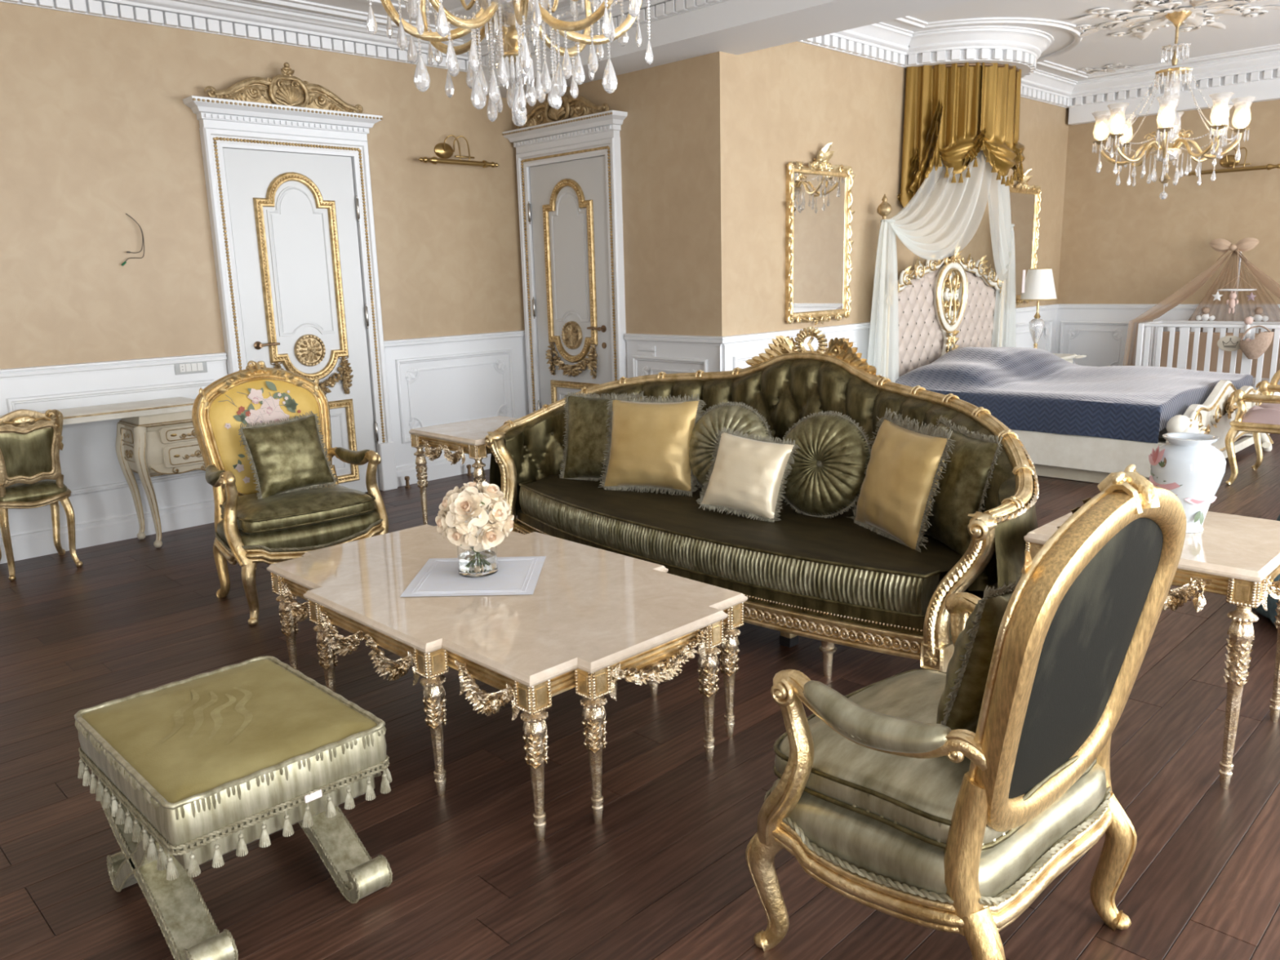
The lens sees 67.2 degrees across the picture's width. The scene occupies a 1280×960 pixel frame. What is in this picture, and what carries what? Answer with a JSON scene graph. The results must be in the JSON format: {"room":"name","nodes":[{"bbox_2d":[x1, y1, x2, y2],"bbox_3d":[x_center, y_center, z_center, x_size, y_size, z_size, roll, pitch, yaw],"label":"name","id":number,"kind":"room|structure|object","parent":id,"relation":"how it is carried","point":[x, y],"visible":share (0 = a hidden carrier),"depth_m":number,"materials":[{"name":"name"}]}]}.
{"room":"historic interior","nodes":[
{"label":"historic interior","id":0,"kind":"room"},
{"bbox_2d":[0,1,528,535],"bbox_3d":[-4.454,-0.916,4.135,0.190,3.200,10.100,10,17,44],"label":"wall","id":1,"kind":"structure","parent":0,"point":[97,128],"depth_m":5.64,"materials":[{"name":"paint"}]},
{"bbox_2d":[0,396,195,425],"bbox_3d":[-3.864,-0.171,4.508,0.354,0.047,3.460,10,17,44],"label":"desk","id":2,"kind":"object","parent":1,"relation":"attached to","point":[155,406],"visible":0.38,"depth_m":5.35,"materials":[{"name":"beige wood"}]},
{"bbox_2d":[120,213,144,266],"bbox_3d":[-2.910,-1.373,5.504,0.137,0.294,0.029,-11,15,-39],"label":"loose wire","id":3,"kind":"object","parent":1,"relation":"hanging from","point":[124,262],"visible":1,"depth_m":5.52,"materials":[{"name":"brown"}]},
{"bbox_2d":[173,361,207,374],"bbox_3d":[-2.716,-0.682,5.830,0.016,0.075,0.190,10,17,44],"label":"socket plate","id":4,"kind":"object","parent":1,"relation":"attached to","point":[193,367],"visible":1,"depth_m":5.83,"materials":[{"name":"white plastic"}]},
{"bbox_2d":[0,453,491,564],"bbox_3d":[-4.357,0.579,4.400,0.026,0.162,9.905,10,17,44],"label":"baseboard","id":5,"kind":"structure","parent":1,"relation":"attached to","point":[39,542],"depth_m":5.70,"materials":[{"name":"white wood"}]},
{"bbox_2d":[0,329,524,380],"bbox_3d":[-4.381,-0.335,4.203,0.030,0.061,9.905,10,17,44],"label":"trim","id":6,"kind":"structure","parent":1,"relation":"attached to","point":[17,373],"depth_m":5.70,"materials":[{"name":"white wood"}]},
{"bbox_2d":[182,62,397,492],"bbox_3d":[-2.154,-1.208,6.227,0.156,2.788,1.228,10,17,44],"label":"door","id":7,"kind":"structure","parent":1,"relation":"in","point":[286,166],"depth_m":6.18,"materials":[{"name":"white wood"}]},
{"bbox_2d":[0,0,728,72],"bbox_3d":[-1.620,-1.691,0.755,8.378,0.167,9.510,10,17,44],"label":"trim","id":8,"kind":"structure","parent":1,"relation":"attached to","point":[241,19],"depth_m":5.77,"materials":[{"name":"white paint"}]},
{"bbox_2d":[418,134,498,168],"bbox_3d":[-1.313,-2.349,6.873,0.136,0.215,0.680,10,17,44],"label":"picture light","id":9,"kind":"object","parent":1,"relation":"attached to","point":[442,150],"visible":1,"depth_m":6.85,"materials":[{"name":"gold metal"}]},
{"bbox_2d":[243,0,580,39],"bbox_3d":[-1.600,-1.838,0.764,8.600,0.120,9.700,10,17,44],"label":"ceiling","id":10,"kind":"structure","parent":0,"point":[449,5],"depth_m":5.83,"materials":[{"name":"white paint"}]},
{"bbox_2d":[366,0,653,126],"bbox_3d":[-0.404,-1.701,2.999,0.856,1.138,0.856,-10,15,-34],"label":"chandelier","id":11,"kind":"object","parent":10,"relation":"hanging from","point":[509,17],"visible":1,"depth_m":3.02,"materials":[{"name":"clear glass"}]},
{"bbox_2d":[525,56,724,377],"bbox_3d":[-0.169,-1.613,6.863,2.123,3.200,0.190,10,17,44],"label":"wall","id":12,"kind":"structure","parent":0,"point":[660,135],"depth_m":6.41,"materials":[{"name":"paint"}]},
{"bbox_2d":[502,94,627,413],"bbox_3d":[-0.538,-1.435,7.088,1.228,2.788,0.156,10,17,44],"label":"door","id":13,"kind":"structure","parent":12,"relation":"in","point":[568,157],"depth_m":7.02,"materials":[{"name":"white wood"}]},
{"bbox_2d":[637,345,655,351],"bbox_3d":[0.044,-0.916,6.697,0.170,0.038,0.012,10,17,44],"label":"switch plate","id":14,"kind":"object","parent":12,"relation":"attached to","point":[640,348],"visible":1,"depth_m":6.69,"materials":[{"name":"white plastic"}]},
{"bbox_2d":[637,351,655,356],"bbox_3d":[0.045,-0.874,6.706,0.170,0.038,0.012,10,17,44],"label":"switch plate","id":15,"kind":"object","parent":12,"relation":"attached to","point":[639,353],"visible":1,"depth_m":6.70,"materials":[{"name":"white plastic"}]},
{"bbox_2d":[623,333,724,346],"bbox_3d":[0.220,-0.949,6.508,0.908,0.061,0.030,10,17,44],"label":"trim","id":16,"kind":"structure","parent":12,"relation":"attached to","point":[628,337],"depth_m":6.48,"materials":[{"name":"white wood"}]},
{"bbox_2d":[483,0,976,97],"bbox_3d":[1.965,-2.532,4.190,8.450,0.470,0.560,10,17,44],"label":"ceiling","id":17,"kind":"structure","parent":12,"relation":"attached to","point":[735,27],"depth_m":5.42,"materials":[{"name":"white paint"}]},
{"bbox_2d":[797,22,1279,107],"bbox_3d":[4.614,-2.899,5.429,6.371,0.202,5.050,10,17,44],"label":"trim","id":18,"kind":"structure","parent":12,"relation":"attached to","point":[883,42],"depth_m":7.20,"materials":[{"name":"white paint"}]},
{"bbox_2d":[0,433,1279,959],"bbox_3d":[0.497,0.776,3.383,8.600,0.055,15.500,10,17,44],"label":"floor","id":19,"kind":"structure","parent":0,"point":[664,874],"depth_m":2.67,"materials":[{"name":"brown wood"}]},
{"bbox_2d":[0,408,83,581],"bbox_3d":[-3.242,0.045,5.077,0.447,0.872,0.398,10,17,44],"label":"chair","id":20,"kind":"object","parent":19,"relation":"on","point":[31,477],"visible":1,"depth_m":4.93,"materials":[{"name":"fabric"}]},
{"bbox_2d":[115,410,206,547],"bbox_3d":[-2.604,-0.064,5.740,0.368,0.768,0.829,10,17,44],"label":"console table","id":21,"kind":"object","parent":19,"relation":"on","point":[148,446],"visible":0.49,"depth_m":5.46,"materials":[{"name":"beige wood"}]},
{"bbox_2d":[74,655,392,959],"bbox_3d":[-0.996,0.782,2.379,0.686,0.434,0.538,10,17,44],"label":"footstool","id":22,"kind":"object","parent":19,"relation":"on","point":[195,771],"visible":1,"depth_m":2.21,"materials":[{"name":"fabric"}]},
{"bbox_2d":[191,360,388,625],"bbox_3d":[-1.636,0.012,4.503,0.759,1.113,0.690,-11,16,-39],"label":"armchair","id":23,"kind":"object","parent":19,"relation":"on","point":[250,531],"visible":0.84,"depth_m":4.44,"materials":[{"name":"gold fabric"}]},
{"bbox_2d":[238,410,337,498],"bbox_3d":[-1.636,-0.114,4.493,0.416,0.379,0.172,-12,16,-41],"label":"cushion","id":24,"kind":"object","parent":23,"relation":"on","point":[289,455],"visible":0.92,"depth_m":4.44,"materials":[{"name":"fabric"}]},
{"bbox_2d":[221,484,375,533],"bbox_3d":[-1.592,0.109,4.467,0.612,0.113,0.508,-11,16,-39],"label":"seat cushion","id":25,"kind":"object","parent":23,"relation":"on","point":[295,512],"depth_m":4.32,"materials":[{"name":"fabric"}]},
{"bbox_2d":[404,475,410,488],"bbox_3d":[-1.670,0.012,6.914,0.044,0.080,0.044,10,17,44],"label":"door stop","id":26,"kind":"object","parent":19,"relation":"on","point":[406,477],"visible":1,"depth_m":6.90,"materials":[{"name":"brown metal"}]},
{"bbox_2d":[408,415,519,524],"bbox_3d":[-0.832,0.021,5.416,0.667,0.645,0.668,10,17,44],"label":"side table","id":27,"kind":"object","parent":19,"relation":"on","point":[467,437],"visible":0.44,"depth_m":5.23,"materials":[{"name":"stone"}]},
{"bbox_2d":[466,464,472,475],"bbox_3d":[-1.292,-0.076,7.282,0.044,0.080,0.044,10,17,44],"label":"door stop","id":28,"kind":"object","parent":19,"relation":"on","point":[468,466],"visible":1,"depth_m":7.27,"materials":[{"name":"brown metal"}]},
{"bbox_2d":[266,524,747,840],"bbox_3d":[-0.491,0.558,3.251,1.625,0.478,0.996,10,17,44],"label":"coffee table","id":29,"kind":"object","parent":19,"relation":"on","point":[593,619],"visible":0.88,"depth_m":2.84,"materials":[{"name":"stone"}]},
{"bbox_2d":[400,555,546,596],"bbox_3d":[-0.543,0.318,3.222,0.422,0.003,0.419,-1,12,1],"label":"mat","id":30,"kind":"object","parent":29,"relation":"on","point":[515,575],"visible":0.88,"depth_m":3.17,"materials":[{"name":"fabric"}]},
{"bbox_2d":[457,546,497,577],"bbox_3d":[-0.547,0.245,3.237,0.132,0.135,0.132,10,17,44],"label":"glass vase","id":31,"kind":"object","parent":30,"relation":"on","point":[482,562],"visible":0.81,"depth_m":3.19,"materials":[{"name":"clear glass"}]},
{"bbox_2d":[435,507,455,541],"bbox_3d":[-0.603,0.181,3.191,0.134,0.234,0.137,2,13,16],"label":"rose","id":32,"kind":"object","parent":31,"relation":"in","point":[440,519],"visible":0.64,"depth_m":3.15,"materials":[{"name":"beige plant"}]},
{"bbox_2d":[439,489,462,525],"bbox_3d":[-0.599,0.165,3.195,0.123,0.262,0.124,3,13,18],"label":"rose","id":33,"kind":"object","parent":31,"relation":"in","point":[444,504],"visible":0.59,"depth_m":3.16,"materials":[{"name":"beige plant"}]},
{"bbox_2d":[445,486,465,496],"bbox_3d":[-0.597,0.151,3.243,0.140,0.270,0.130,-7,13,-25],"label":"rose","id":34,"kind":"object","parent":31,"relation":"in","point":[456,490],"visible":0.08,"depth_m":3.21,"materials":[{"name":"beige plant"}]},
{"bbox_2d":[444,510,485,549],"bbox_3d":[-0.575,0.196,3.170,0.127,0.213,0.137,-5,13,-17],"label":"rose","id":35,"kind":"object","parent":31,"relation":"in","point":[459,540],"visible":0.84,"depth_m":3.13,"materials":[{"name":"beige plant"}]},
{"bbox_2d":[444,486,492,537],"bbox_3d":[-0.555,0.162,3.162,0.162,0.279,0.150,10,17,44],"label":"rose","id":36,"kind":"object","parent":31,"relation":"in","point":[462,504],"visible":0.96,"depth_m":3.12,"materials":[{"name":"beige plant"}]},
{"bbox_2d":[460,481,485,507],"bbox_3d":[-0.550,0.147,3.216,0.136,0.283,0.141,10,17,44],"label":"rose","id":37,"kind":"object","parent":31,"relation":"in","point":[470,483],"visible":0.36,"depth_m":3.18,"materials":[{"name":"beige plant"}]},
{"bbox_2d":[462,509,507,551],"bbox_3d":[-0.508,0.188,3.173,0.140,0.222,0.143,0,12,9],"label":"rose","id":38,"kind":"object","parent":31,"relation":"in","point":[491,539],"visible":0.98,"depth_m":3.13,"materials":[{"name":"beige plant"}]},
{"bbox_2d":[465,480,509,517],"bbox_3d":[-0.516,0.147,3.204,0.161,0.289,0.168,10,17,44],"label":"rose","id":39,"kind":"object","parent":31,"relation":"in","point":[493,491],"visible":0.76,"depth_m":3.17,"materials":[{"name":"beige plant"}]},
{"bbox_2d":[478,497,507,532],"bbox_3d":[-0.504,0.173,3.182,0.137,0.248,0.121,-2,12,-2],"label":"rose","id":40,"kind":"object","parent":31,"relation":"in","point":[499,505],"visible":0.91,"depth_m":3.15,"materials":[{"name":"beige plant"}]},
{"bbox_2d":[497,501,514,537],"bbox_3d":[-0.484,0.176,3.222,0.141,0.225,0.136,10,17,44],"label":"rose","id":41,"kind":"object","parent":31,"relation":"in","point":[509,519],"visible":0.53,"depth_m":3.19,"materials":[{"name":"beige plant"}]},
{"bbox_2d":[502,498,511,515],"bbox_3d":[-0.502,0.162,3.256,0.139,0.240,0.119,-1,12,4],"label":"rose","id":42,"kind":"object","parent":31,"relation":"in","point":[504,500],"visible":0.04,"depth_m":3.24,"materials":[{"name":"beige plant"}]},
{"bbox_2d":[484,326,1039,677],"bbox_3d":[0.450,-0.047,4.253,1.124,1.194,2.854,-13,16,-42],"label":"sofa","id":43,"kind":"object","parent":19,"relation":"on","point":[832,581],"visible":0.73,"depth_m":3.80,"materials":[{"name":"fabric"}]},
{"bbox_2d":[558,391,647,481],"bbox_3d":[-0.188,-0.210,4.813,0.482,0.474,0.168,5,14,29],"label":"cushion","id":44,"kind":"object","parent":43,"relation":"on","point":[587,415],"visible":0.54,"depth_m":4.80,"materials":[{"name":"fabric"}]},
{"bbox_2d":[598,392,706,496],"bbox_3d":[0.050,-0.169,4.547,0.530,0.481,0.200,5,14,28],"label":"cushion","id":45,"kind":"object","parent":43,"relation":"on","point":[648,446],"visible":0.99,"depth_m":4.49,"materials":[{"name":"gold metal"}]},
{"bbox_2d":[688,401,773,489],"bbox_3d":[0.402,-0.136,4.386,0.448,0.431,0.180,5,14,28],"label":"cushion","id":46,"kind":"object","parent":43,"relation":"on","point":[740,417],"visible":0.44,"depth_m":4.37,"materials":[{"name":"fabric"}]},
{"bbox_2d":[523,475,962,574],"bbox_3d":[0.389,0.122,4.228,2.387,0.023,0.880,10,17,44],"label":"bench cushion","id":47,"kind":"object","parent":43,"relation":"on","point":[837,544],"depth_m":3.83,"materials":[{"name":"fabric"}]},
{"bbox_2d":[696,426,800,522],"bbox_3d":[0.451,-0.022,4.047,0.421,0.373,0.185,7,15,35],"label":"cushion","id":48,"kind":"object","parent":43,"relation":"on","point":[748,475],"visible":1,"depth_m":3.99,"materials":[{"name":"beige fabric"}]},
{"bbox_2d":[780,410,871,518],"bbox_3d":[0.759,-0.064,4.016,0.456,0.439,0.200,6,14,30],"label":"cushion","id":49,"kind":"object","parent":43,"relation":"on","point":[825,478],"visible":0.8,"depth_m":3.95,"materials":[{"name":"fabric"}]},
{"bbox_2d":[846,407,955,552],"bbox_3d":[0.982,0.007,3.658,0.193,0.510,0.540,-6,13,-19],"label":"cushion","id":50,"kind":"object","parent":43,"relation":"on","point":[905,464],"visible":0.95,"depth_m":3.55,"materials":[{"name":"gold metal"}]},
{"bbox_2d":[924,415,1002,555],"bbox_3d":[1.157,0.031,3.563,0.173,0.495,0.482,-4,12,-12],"label":"cushion","id":51,"kind":"object","parent":43,"relation":"on","point":[963,486],"visible":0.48,"depth_m":3.43,"materials":[{"name":"fabric"}]},
{"bbox_2d":[745,463,1186,959],"bbox_3d":[0.679,0.482,2.006,0.759,1.113,0.690,-12,16,-41],"label":"armchair","id":52,"kind":"object","parent":19,"relation":"on","point":[904,815],"visible":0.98,"depth_m":1.82,"materials":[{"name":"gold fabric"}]},
{"bbox_2d":[774,669,1008,844],"bbox_3d":[0.638,0.559,2.077,0.612,0.113,0.508,-12,16,-41],"label":"seat cushion","id":53,"kind":"object","parent":52,"relation":"on","point":[896,799],"depth_m":1.89,"materials":[{"name":"fabric"}]},
{"bbox_2d":[936,577,1019,733],"bbox_3d":[0.759,0.360,2.002,0.426,0.402,0.167,-12,16,-40],"label":"cushion","id":54,"kind":"object","parent":52,"relation":"on","point":[960,703],"visible":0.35,"depth_m":1.88,"materials":[{"name":"fabric"}]},
{"bbox_2d":[1053,353,1086,363],"bbox_3d":[3.744,-0.858,9.030,0.619,0.626,0.719,10,17,44],"label":"bedside table","id":55,"kind":"object","parent":19,"relation":"on","point":[1068,357],"visible":0.12,"depth_m":8.93,"materials":[{"name":"white wood"}]},
{"bbox_2d":[1019,267,1057,348],"bbox_3d":[3.655,-1.539,8.856,0.321,0.793,0.321,10,17,44],"label":"table lamp","id":56,"kind":"object","parent":55,"relation":"on","point":[1039,285],"visible":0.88,"depth_m":8.72,"materials":[{"name":"white fabric"}]},
{"bbox_2d":[876,194,1279,483],"bbox_3d":[3.316,-1.166,7.288,2.317,2.003,2.274,10,17,44],"label":"bed","id":57,"kind":"object","parent":19,"relation":"on","point":[1073,421],"visible":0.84,"depth_m":6.98,"materials":[{"name":"beige"}]},
{"bbox_2d":[1023,511,1279,788],"bbox_3d":[1.633,0.465,3.021,0.667,0.645,0.668,10,17,44],"label":"side table","id":58,"kind":"object","parent":19,"relation":"on","point":[1237,557],"visible":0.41,"depth_m":2.66,"materials":[{"name":"stone"}]},
{"bbox_2d":[1148,432,1226,533],"bbox_3d":[1.657,0.007,2.928,0.202,0.286,0.200,10,17,44],"label":"porcelain vase","id":59,"kind":"object","parent":58,"relation":"on","point":[1188,466],"visible":0.8,"depth_m":2.86,"materials":[{"name":"white ceramic"}]},
{"bbox_2d":[1134,320,1279,388],"bbox_3d":[5.210,-0.940,8.550,1.365,0.900,0.545,10,17,44],"label":"crib","id":60,"kind":"object","parent":19,"relation":"on","point":[1196,350],"visible":0.48,"depth_m":8.60,"materials":[{"name":"white wood"}]},
{"bbox_2d":[1122,237,1279,365],"bbox_3d":[5.209,-1.306,8.481,1.616,1.605,0.621,10,17,44],"label":"canopy","id":61,"kind":"object","parent":60,"relation":"attached to","point":[1248,272],"visible":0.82,"depth_m":8.56,"materials":[{"name":"pink"}]},
{"bbox_2d":[1212,249,1256,313],"bbox_3d":[5.176,-1.717,8.335,0.293,0.540,0.305,-3,12,-7],"label":"mobile","id":62,"kind":"object","parent":61,"relation":"hanging from","point":[1233,295],"visible":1,"depth_m":8.30,"materials":[{"name":"white"}]},
{"bbox_2d":[1195,306,1215,320],"bbox_3d":[5.170,-1.518,8.805,0.155,0.128,0.072,10,17,44],"label":"toy","id":63,"kind":"object","parent":60,"relation":"on","point":[1205,311],"visible":1,"depth_m":8.79,"materials":[{"name":"white fabric"}]},
{"bbox_2d":[1217,335,1240,351],"bbox_3d":[5.054,-1.168,8.248,0.200,0.132,0.017,10,17,44],"label":"name plaque","id":64,"kind":"object","parent":60,"relation":"attached to","point":[1229,343],"visible":0.97,"depth_m":8.25,"materials":[{"name":"beige wood"}]},
{"bbox_2d":[1242,316,1253,340],"bbox_3d":[5.133,-1.259,8.139,0.068,0.239,0.068,10,17,44],"label":"toy","id":65,"kind":"object","parent":60,"relation":"on","point":[1248,320],"visible":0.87,"depth_m":8.12,"materials":[{"name":"white"}]},
{"bbox_2d":[1240,325,1274,359],"bbox_3d":[5.157,-1.151,8.062,0.241,0.278,0.132,10,17,44],"label":"basket","id":66,"kind":"object","parent":60,"relation":"hanging from","point":[1254,349],"visible":1,"depth_m":8.02,"materials":[{"name":"wicker"}]},
{"bbox_2d":[1249,307,1268,321],"bbox_3d":[5.467,-1.464,8.513,0.155,0.128,0.072,10,17,44],"label":"toy","id":67,"kind":"object","parent":60,"relation":"on","point":[1257,317],"visible":0.87,"depth_m":8.49,"materials":[{"name":"white"}]},
{"bbox_2d":[1225,369,1279,484],"bbox_3d":[4.434,-0.321,6.107,1.102,0.755,0.711,10,17,44],"label":"chair","id":68,"kind":"object","parent":19,"relation":"on","point":[1264,418],"visible":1,"depth_m":6.20,"materials":[{"name":"gold metal"}]},
{"bbox_2d":[1253,514,1279,626],"bbox_3d":[2.896,0.294,3.821,0.833,0.580,0.831,10,17,44],"label":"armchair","id":69,"kind":"object","parent":19,"relation":"on","point":[1272,606],"visible":0.18,"depth_m":3.83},
{"bbox_2d":[699,41,1069,371],"bbox_3d":[2.330,-1.913,7.960,0.190,3.200,5.330,10,17,44],"label":"wall","id":70,"kind":"structure","parent":0,"point":[762,111],"depth_m":6.52,"materials":[{"name":"paint"}]},
{"bbox_2d":[785,142,855,324],"bbox_3d":[1.279,-1.720,6.769,0.088,1.243,0.805,10,17,44],"label":"wall mirror","id":71,"kind":"object","parent":70,"relation":"attached to","point":[819,217],"visible":1,"depth_m":6.77,"materials":[{"name":"gold mirror"}]},
{"bbox_2d":[793,173,845,312],"bbox_3d":[1.264,-1.665,6.796,0.008,0.945,0.640,10,17,44],"label":"mirror glass","id":72,"kind":"object","parent":71,"relation":"attached to","point":[819,198],"depth_m":6.79,"materials":[{"name":"white"}]},
{"bbox_2d":[719,303,1058,346],"bbox_3d":[2.402,-1.332,8.026,0.030,0.061,5.330,10,17,44],"label":"trim","id":73,"kind":"structure","parent":70,"relation":"attached to","point":[829,330],"depth_m":6.93,"materials":[{"name":"white"}]},
{"bbox_2d":[897,62,1025,207],"bbox_3d":[2.617,-2.667,7.599,0.688,1.059,1.227,10,17,44],"label":"drape","id":74,"kind":"object","parent":70,"relation":"hanging from","point":[954,111],"visible":0.96,"depth_m":7.30,"materials":[{"name":"gold fabric"}]},
{"bbox_2d":[866,148,992,382],"bbox_3d":[2.228,-1.380,7.439,1.264,2.340,0.334,-6,13,-20],"label":"sheer curtain","id":75,"kind":"object","parent":74,"relation":"hanging from","point":[943,216],"visible":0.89,"depth_m":7.26,"materials":[{"name":"white fabric"}]},
{"bbox_2d":[987,172,1025,347],"bbox_3d":[3.043,-1.576,8.252,0.256,2.340,1.458,6,14,32],"label":"sheer curtain","id":76,"kind":"object","parent":74,"relation":"hanging from","point":[1002,230],"visible":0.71,"depth_m":8.24,"materials":[{"name":"white fabric"}]},
{"bbox_2d":[904,60,1028,75],"bbox_3d":[2.661,-3.281,7.495,0.630,0.190,1.260,10,17,44],"label":"trim","id":77,"kind":"structure","parent":70,"relation":"attached to","point":[1024,68],"depth_m":7.22,"materials":[{"name":"white paint"}]},
{"bbox_2d":[1008,168,1041,306],"bbox_3d":[3.557,-2.255,8.988,0.088,1.243,0.810,10,17,44],"label":"wall mirror","id":78,"kind":"object","parent":70,"relation":"attached to","point":[1025,201],"visible":0.45,"depth_m":9.07,"materials":[{"name":"gold mirror"}]},
{"bbox_2d":[1009,192,1035,295],"bbox_3d":[3.543,-2.199,9.015,0.008,0.945,0.640,10,17,44],"label":"mirror glass","id":79,"kind":"object","parent":78,"relation":"attached to","point":[1023,205],"depth_m":9.07,"materials":[{"name":"white mirror"}]},
{"bbox_2d":[882,0,1279,81],"bbox_3d":[4.617,-3.060,5.423,6.600,0.120,5.300,10,17,44],"label":"ceiling","id":80,"kind":"structure","parent":0,"point":[1100,50],"depth_m":7.21,"materials":[{"name":"white paint"}]},
{"bbox_2d":[893,16,1279,78],"bbox_3d":[4.709,-2.963,5.300,6.074,0.028,4.330,10,17,44],"label":"trim","id":81,"kind":"structure","parent":80,"relation":"attached to","point":[1077,42],"depth_m":7.47,"materials":[{"name":"white paint"}]},
{"bbox_2d":[1075,63,1137,74],"bbox_3d":[4.150,-3.647,8.571,0.496,0.018,0.483,10,17,44],"label":"ornament","id":82,"kind":"object","parent":80,"relation":"attached to","point":[1110,66],"visible":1,"depth_m":8.53,"materials":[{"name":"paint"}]},
{"bbox_2d":[1091,10,1256,199],"bbox_3d":[3.736,-2.623,6.781,0.945,1.250,0.945,-10,15,-36],"label":"chandelier","id":83,"kind":"object","parent":80,"relation":"hanging from","point":[1169,129],"visible":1,"depth_m":6.70,"materials":[{"name":"gold metal"}]},
{"bbox_2d":[1070,0,1279,40],"bbox_3d":[3.721,-3.218,6.654,1.345,0.049,1.345,-5,13,-17],"label":"ceiling medallion","id":84,"kind":"object","parent":80,"relation":"attached to","point":[1193,20],"visible":0.98,"depth_m":6.68,"materials":[{"name":"paint"}]},
{"bbox_2d":[1054,99,1279,366],"bbox_3d":[6.510,-1.954,7.626,6.550,3.200,0.190,10,17,44],"label":"wall","id":85,"kind":"structure","parent":0,"point":[1122,243],"depth_m":9.14,"materials":[{"name":"paint"}]},
{"bbox_2d":[1057,303,1279,311],"bbox_3d":[6.515,-1.361,7.647,6.367,0.061,0.030,10,17,44],"label":"trim","id":86,"kind":"structure","parent":85,"relation":"attached to","point":[1181,307],"depth_m":9.43,"materials":[{"name":"white wood"}]},
{"bbox_2d":[1068,78,1279,124],"bbox_3d":[6.445,-3.296,7.210,6.300,0.450,0.120,10,17,44],"label":"trim","id":87,"kind":"structure","parent":85,"relation":"attached to","point":[1268,90],"depth_m":8.65,"materials":[{"name":"white paint"}]},
{"bbox_2d":[1183,146,1279,175],"bbox_3d":[5.259,-2.822,8.508,0.800,0.215,0.136,10,17,44],"label":"picture light","id":88,"kind":"object","parent":85,"relation":"attached to","point":[1228,161],"visible":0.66,"depth_m":8.51,"materials":[{"name":"gold metal"}]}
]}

